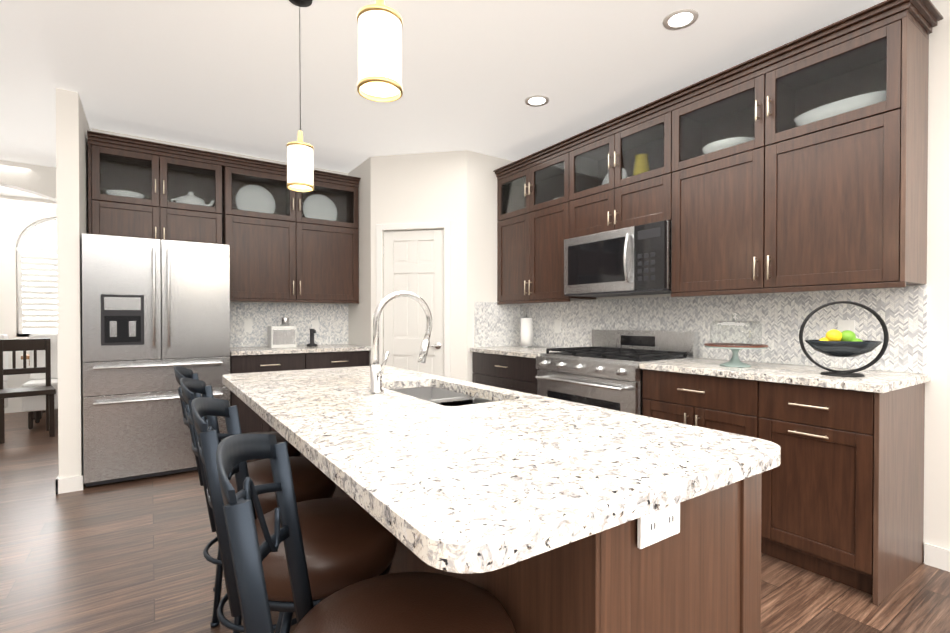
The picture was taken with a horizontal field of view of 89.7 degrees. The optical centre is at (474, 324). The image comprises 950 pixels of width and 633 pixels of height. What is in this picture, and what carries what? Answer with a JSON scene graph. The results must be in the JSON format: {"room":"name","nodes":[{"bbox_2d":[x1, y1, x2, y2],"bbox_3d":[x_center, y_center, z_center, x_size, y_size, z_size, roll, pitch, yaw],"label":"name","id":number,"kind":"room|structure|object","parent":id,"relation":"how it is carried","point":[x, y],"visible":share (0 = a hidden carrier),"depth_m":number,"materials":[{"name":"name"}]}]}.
{"room":"kitchen","nodes":[
{"label":"kitchen","id":0,"kind":"room"},
{"bbox_2d":[0,194,55,412],"bbox_3d":[-6.099,-0.250,5.966,5.400,2.750,0.120,0,1,-34],"label":"wall","id":1,"kind":"structure","parent":0,"point":[19,215],"depth_m":6.06,"materials":[{"name":"white paint"}]},
{"bbox_2d":[16,217,56,336],"bbox_3d":[-5.481,-0.632,6.370,0.930,1.585,0.100,0,1,-34],"label":"dining room window","id":2,"kind":"structure","parent":1,"relation":"in","point":[36,253],"depth_m":6.23,"materials":[{"name":"white"}]},
{"bbox_2d":[0,160,55,201],"bbox_3d":[-5.743,-0.232,4.081,3.870,2.750,0.200,0,1,-34],"label":"soffit","id":3,"kind":"structure","parent":0,"point":[37,180],"depth_m":4.81,"materials":[{"name":"white paint"}]},
{"bbox_2d":[55,87,90,484],"bbox_3d":[-3.326,-0.231,4.072,0.120,2.750,1.930,0,1,-34],"label":"wall","id":4,"kind":"structure","parent":0,"point":[72,127],"depth_m":3.28,"materials":[{"name":"white paint"}]},
{"bbox_2d":[55,474,68,493],"bbox_3d":[-3.378,1.094,4.041,0.013,0.100,1.945,0,1,-34],"label":"baseboard","id":5,"kind":"structure","parent":4,"relation":"attached to","point":[60,483],"depth_m":3.25,"materials":[{"name":"white wood"}]},
{"bbox_2d":[91,128,348,346],"bbox_3d":[-2.231,-0.237,4.604,2.270,2.750,0.120,0,1,-34],"label":"wall","id":6,"kind":"structure","parent":0,"point":[194,147],"depth_m":4.44,"materials":[{"name":"white paint"}]},
{"bbox_2d":[88,171,222,243],"bbox_3d":[-2.662,-0.903,4.030,0.910,0.494,0.328,0,1,-34],"label":"upper cabinet","id":7,"kind":"object","parent":6,"relation":"attached to","point":[118,205],"depth_m":3.92,"materials":[{"name":"brown wood"}]},
{"bbox_2d":[230,302,347,346],"bbox_3d":[-1.856,0.004,4.779,1.205,0.424,0.010,0,1,-34],"label":"backsplash","id":8,"kind":"structure","parent":6,"relation":"attached to","point":[333,322],"depth_m":4.79,"materials":[{"name":"tile"}]},
{"bbox_2d":[244,320,251,331],"bbox_3d":[-2.164,0.021,4.561,0.070,0.115,0.005,0,1,-34],"label":"outlet","id":9,"kind":"object","parent":8,"relation":"attached to","point":[248,325],"depth_m":4.56,"materials":[{"name":"white plastic"}]},
{"bbox_2d":[312,320,318,330],"bbox_3d":[-1.642,0.018,4.915,0.070,0.115,0.005,0,1,-34],"label":"outlet","id":10,"kind":"object","parent":8,"relation":"attached to","point":[315,323],"depth_m":4.91,"materials":[{"name":"white plastic"}]},
{"bbox_2d":[223,207,358,302],"bbox_3d":[-1.768,-0.623,4.640,1.210,0.782,0.328,0,1,-34],"label":"upper cabinet","id":11,"kind":"object","parent":6,"relation":"attached to","point":[272,230],"depth_m":4.48,"materials":[{"name":"brown wood"}]},
{"bbox_2d":[348,156,370,365],"bbox_3d":[-1.131,-0.239,4.897,0.120,2.750,0.630,0,1,-34],"label":"wall","id":12,"kind":"structure","parent":0,"point":[359,315],"depth_m":4.75,"materials":[{"name":"white paint"}]},
{"bbox_2d":[371,150,466,380],"bbox_3d":[-0.527,-0.236,4.572,0.948,2.750,0.120,0,1,11],"label":"wall","id":13,"kind":"structure","parent":0,"point":[420,187],"depth_m":4.48,"materials":[{"name":"white paint"}]},
{"bbox_2d":[376,221,449,377],"bbox_3d":[-0.587,0.092,4.518,0.728,2.094,0.015,0,1,11],"label":"door frame","id":14,"kind":"structure","parent":13,"relation":"attached to","point":[421,225],"depth_m":4.46,"materials":[{"name":"white wood"}]},
{"bbox_2d":[384,229,443,376],"bbox_3d":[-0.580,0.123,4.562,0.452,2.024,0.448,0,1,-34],"label":"pantry door","id":15,"kind":"structure","parent":13,"relation":"in","point":[413,261],"depth_m":4.54,"materials":[{"name":"white paint"}]},
{"bbox_2d":[0,0,884,198],"bbox_3d":[-1.890,-1.641,2.512,8.700,0.100,14.500,0,1,-34],"label":"ceiling","id":16,"kind":"structure","parent":0,"point":[222,75],"depth_m":2.96,"materials":[{"name":"white paint"}]},
{"bbox_2d":[286,0,313,191],"bbox_3d":[-0.849,-1.124,2.318,0.126,0.929,0.126,0,1,-34],"label":"pendant light","id":17,"kind":"object","parent":16,"relation":"hanging from","point":[299,165],"visible":1,"depth_m":2.28,"materials":[{"name":"white glass"}]},
{"bbox_2d":[357,0,402,102],"bbox_3d":[-0.266,-1.114,1.335,0.126,0.929,0.126,0,1,-34],"label":"pendant light","id":18,"kind":"object","parent":16,"relation":"hanging from","point":[380,24],"visible":1,"depth_m":1.29,"materials":[{"name":"brass"},{"name":"frosted white glass"},{"name":"dark plastic"}]},
{"bbox_2d":[525,95,548,106],"bbox_3d":[0.443,-1.597,3.420,0.176,0.005,0.176,0,1,-34],"label":"recessed light","id":19,"kind":"object","parent":16,"relation":"in","point":[537,100],"visible":1,"depth_m":3.41,"materials":[{"name":"white"}]},
{"bbox_2d":[663,8,698,29],"bbox_3d":[1.072,-1.587,2.493,0.176,0.005,0.176,0,1,-34],"label":"recessed light","id":20,"kind":"object","parent":16,"relation":"in","point":[680,19],"visible":1,"depth_m":2.49,"materials":[{"name":"white"}]},
{"bbox_2d":[0,409,949,632],"bbox_3d":[-1.890,1.209,2.540,8.700,0.100,14.500,0,1,-34],"label":"floor","id":21,"kind":"structure","parent":0,"point":[127,556],"depth_m":2.23,"materials":[{"name":"brown wood"}]},
{"bbox_2d":[0,334,8,407],"bbox_3d":[-5.356,0.624,5.028,0.480,1.020,0.500,0,1,-17],"label":"dining chair","id":22,"kind":"object","parent":21,"relation":"on","point":[5,359],"visible":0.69,"depth_m":5.27,"materials":[{"name":"white"}]},
{"bbox_2d":[0,339,55,443],"bbox_3d":[-4.527,0.646,4.818,0.420,0.980,0.420,1,1,44],"label":"dining chair","id":23,"kind":"object","parent":21,"relation":"on","point":[48,390],"visible":1,"depth_m":4.87,"materials":[{"name":"black wood"}]},
{"bbox_2d":[21,354,45,419],"bbox_3d":[-4.848,0.742,6.226,1.450,0.760,0.730,0,1,-34],"label":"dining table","id":24,"kind":"object","parent":21,"relation":"on","point":[28,357],"visible":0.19,"depth_m":5.64,"materials":[{"name":"brown wood"}]},
{"bbox_2d":[22,333,57,428],"bbox_3d":[-4.735,0.621,5.390,0.480,1.020,0.500,0,1,-34],"label":"dining chair","id":25,"kind":"object","parent":21,"relation":"on","point":[36,404],"visible":0.48,"depth_m":5.39,"materials":[{"name":"white wood"}]},
{"bbox_2d":[82,233,229,486],"bbox_3d":[-2.519,0.259,3.831,0.910,1.775,0.822,0,1,-34],"label":"refrigerator","id":26,"kind":"object","parent":21,"relation":"on","point":[155,312],"visible":0.9,"depth_m":3.49,"materials":[{"name":"grey metal"}]},
{"bbox_2d":[174,366,300,627],"bbox_3d":[-0.981,0.666,2.004,0.473,0.997,0.392,0,1,-34],"label":"stool","id":27,"kind":"object","parent":21,"relation":"on","point":[181,372],"visible":0.31,"depth_m":1.87,"materials":[{"name":"black metal"}]},
{"bbox_2d":[180,378,335,632],"bbox_3d":[-0.711,0.669,1.607,0.474,0.997,0.392,0,1,-34],"label":"stool","id":28,"kind":"object","parent":21,"relation":"on","point":[311,480],"visible":0.27,"depth_m":1.53,"materials":[{"name":"black metal"}]},
{"bbox_2d":[191,397,396,632],"bbox_3d":[-0.435,0.673,1.199,0.473,0.997,0.405,0,1,-34],"label":"stool","id":29,"kind":"object","parent":21,"relation":"on","point":[348,541],"visible":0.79,"depth_m":1.08,"materials":[{"name":"brown leather"}]},
{"bbox_2d":[229,344,370,432],"bbox_3d":[-1.678,0.679,4.524,1.205,0.920,0.642,0,1,-34],"label":"base cabinet","id":30,"kind":"object","parent":21,"relation":"on","point":[261,359],"visible":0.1,"depth_m":4.19,"materials":[{"name":"brown wood"}]},
{"bbox_2d":[267,318,295,347],"bbox_3d":[-1.826,0.078,4.518,0.220,0.280,0.182,0,1,-34],"label":"coffee maker","id":31,"kind":"object","parent":30,"relation":"on","point":[283,335],"visible":0.98,"depth_m":4.45,"materials":[{"name":"white plastic"}]},
{"bbox_2d":[307,329,316,346],"bbox_3d":[-1.586,0.132,4.664,0.100,0.170,0.130,0,1,-34],"label":"kettle","id":32,"kind":"object","parent":30,"relation":"on","point":[312,343],"visible":1,"depth_m":4.66,"materials":[{"name":"grey plastic"}]},
{"bbox_2d":[216,434,515,632],"bbox_3d":[-0.164,0.677,0.801,0.473,0.997,0.424,0,1,-34],"label":"stool","id":33,"kind":"object","parent":21,"relation":"on","point":[414,602],"visible":1,"depth_m":0.82,"materials":[{"name":"brown leather"}]},
{"bbox_2d":[470,346,559,394],"bbox_3d":[0.486,0.682,4.226,0.662,0.920,0.952,0,1,-34],"label":"base cabinet","id":34,"kind":"object","parent":21,"relation":"on","point":[510,368],"visible":0.21,"depth_m":4.05,"materials":[{"name":"brown wood"}]},
{"bbox_2d":[519,312,533,347],"bbox_3d":[0.482,0.051,4.465,0.140,0.336,0.140,0,1,-34],"label":"paper towel holder","id":35,"kind":"object","parent":34,"relation":"on","point":[526,332],"visible":1,"depth_m":4.42,"materials":[{"name":"white paper"}]},
{"bbox_2d":[300,454,761,632],"bbox_3d":[-0.162,0.725,1.735,0.564,0.884,2.059,0,1,-34],"label":"kitchen island","id":36,"kind":"object","parent":21,"relation":"on","point":[705,577],"depth_m":0.86,"materials":[{"name":"brown wood"}]},
{"bbox_2d":[222,366,780,581],"bbox_3d":[-0.277,0.265,1.650,0.840,0.035,2.130,0,1,-34],"label":"island countertop","id":37,"kind":"structure","parent":36,"relation":"on","point":[472,491],"depth_m":0.92,"materials":[{"name":"white stone"}]},
{"bbox_2d":[368,291,431,392],"bbox_3d":[-0.262,0.060,1.762,0.258,0.370,0.094,0,1,-34],"label":"gooseneck faucet","id":38,"kind":"object","parent":37,"relation":"on","point":[376,370],"visible":1,"depth_m":1.72,"materials":[{"name":"silver metal"}]},
{"bbox_2d":[394,382,485,401],"bbox_3d":[-0.137,0.386,1.788,0.303,0.233,0.648,0,1,-34],"label":"sink","id":39,"kind":"object","parent":37,"relation":"in","point":[428,390],"depth_m":2.04,"materials":[{"name":"silver metal"}]},
{"bbox_2d":[637,503,679,548],"bbox_3d":[0.311,0.329,0.802,0.108,0.068,0.009,0,1,-34],"label":"outlet","id":40,"kind":"object","parent":36,"relation":"attached to","point":[658,526],"visible":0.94,"depth_m":0.80,"materials":[{"name":"white plastic"}]},
{"bbox_2d":[535,329,697,415],"bbox_3d":[0.969,0.600,3.429,0.731,1.100,0.900,0,1,-34],"label":"steel gas range","id":41,"kind":"object","parent":21,"relation":"on","point":[604,371],"visible":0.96,"depth_m":3.27,"materials":[{"name":"silver metal"}]},
{"bbox_2d":[639,358,930,605],"bbox_3d":[1.591,0.698,2.599,0.662,0.920,1.166,0,1,-34],"label":"base cabinet","id":42,"kind":"object","parent":21,"relation":"on","point":[842,495],"visible":0.81,"depth_m":2.18,"materials":[{"name":"brown wood"}]},
{"bbox_2d":[704,312,767,366],"bbox_3d":[1.467,0.085,2.693,0.316,0.302,0.316,0,1,-34],"label":"cake stand","id":43,"kind":"object","parent":42,"relation":"on","point":[735,348],"visible":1,"depth_m":2.67,"materials":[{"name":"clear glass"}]},
{"bbox_2d":[799,301,888,376],"bbox_3d":[1.737,0.066,2.260,0.223,0.350,0.302,0,1,-34],"label":"fruit bowl","id":44,"kind":"object","parent":42,"relation":"on","point":[837,343],"visible":1,"depth_m":2.22,"materials":[{"name":"black metal"}]},
{"bbox_2d":[467,150,514,381],"bbox_3d":[0.175,-0.237,4.665,0.680,2.750,0.120,0,1,-34],"label":"wall","id":45,"kind":"structure","parent":0,"point":[482,180],"depth_m":4.50,"materials":[{"name":"white paint"}]},
{"bbox_2d":[474,302,522,346],"bbox_3d":[0.240,0.003,4.630,0.586,0.428,0.010,0,1,-34],"label":"backsplash","id":46,"kind":"structure","parent":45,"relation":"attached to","point":[495,325],"depth_m":4.61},
{"bbox_2d":[536,0,949,562],"bbox_3d":[2.696,-0.208,1.663,0.120,2.750,7.920,0,1,-34],"label":"wall","id":47,"kind":"structure","parent":0,"point":[937,468],"depth_m":2.28,"materials":[{"name":"white paint"}]},
{"bbox_2d":[497,188,595,303],"bbox_3d":[0.616,-0.647,4.301,0.326,0.872,0.952,0,1,-34],"label":"upper cabinet","id":48,"kind":"object","parent":47,"relation":"attached to","point":[531,234],"depth_m":4.18,"materials":[{"name":"brown wood"}]},
{"bbox_2d":[569,156,672,238],"bbox_3d":[1.138,-0.869,3.530,0.326,0.393,0.906,0,1,-34],"label":"upper cabinet","id":49,"kind":"object","parent":47,"relation":"attached to","point":[643,194],"depth_m":3.40,"materials":[{"name":"brown wood"}]},
{"bbox_2d":[564,220,671,296],"bbox_3d":[1.087,-0.442,3.500,0.444,0.447,0.896,0,1,-34],"label":"over-the-range microwave","id":50,"kind":"object","parent":49,"relation":"attached to","point":[632,261],"visible":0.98,"depth_m":3.33,"materials":[{"name":"silver metal"}]},
{"bbox_2d":[523,285,926,373],"bbox_3d":[1.335,0.014,3.551,0.010,0.428,3.010,0,1,-34],"label":"backsplash","id":51,"kind":"structure","parent":47,"relation":"attached to","point":[900,311],"depth_m":2.89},
{"bbox_2d":[554,320,560,332],"bbox_3d":[0.757,0.021,4.386,0.008,0.120,0.076,0,1,-34],"label":"outlet","id":52,"kind":"object","parent":51,"relation":"attached to","point":[557,326],"visible":1,"depth_m":4.38,"materials":[{"name":"white plastic"}]},
{"bbox_2d":[837,320,854,332],"bbox_3d":[1.992,0.038,2.566,0.008,0.120,0.076,0,1,-34],"label":"outlet","id":53,"kind":"object","parent":51,"relation":"attached to","point":[843,325],"visible":0.48,"depth_m":2.56,"materials":[{"name":"white plastic"}]},
{"bbox_2d":[669,68,927,295],"bbox_3d":[1.711,-0.656,2.688,0.326,0.922,1.134,0,1,-34],"label":"upper cabinet","id":54,"kind":"object","parent":47,"relation":"attached to","point":[800,164],"depth_m":2.44,"materials":[{"name":"brown wood"}]},
{"bbox_2d":[924,543,949,571],"bbox_3d":[3.522,1.131,0.339,0.013,0.100,4.780,0,1,-34],"label":"baseboard","id":55,"kind":"structure","parent":47,"relation":"attached to","point":[936,556],"depth_m":2.28,"materials":[{"name":"white"}]}
]}

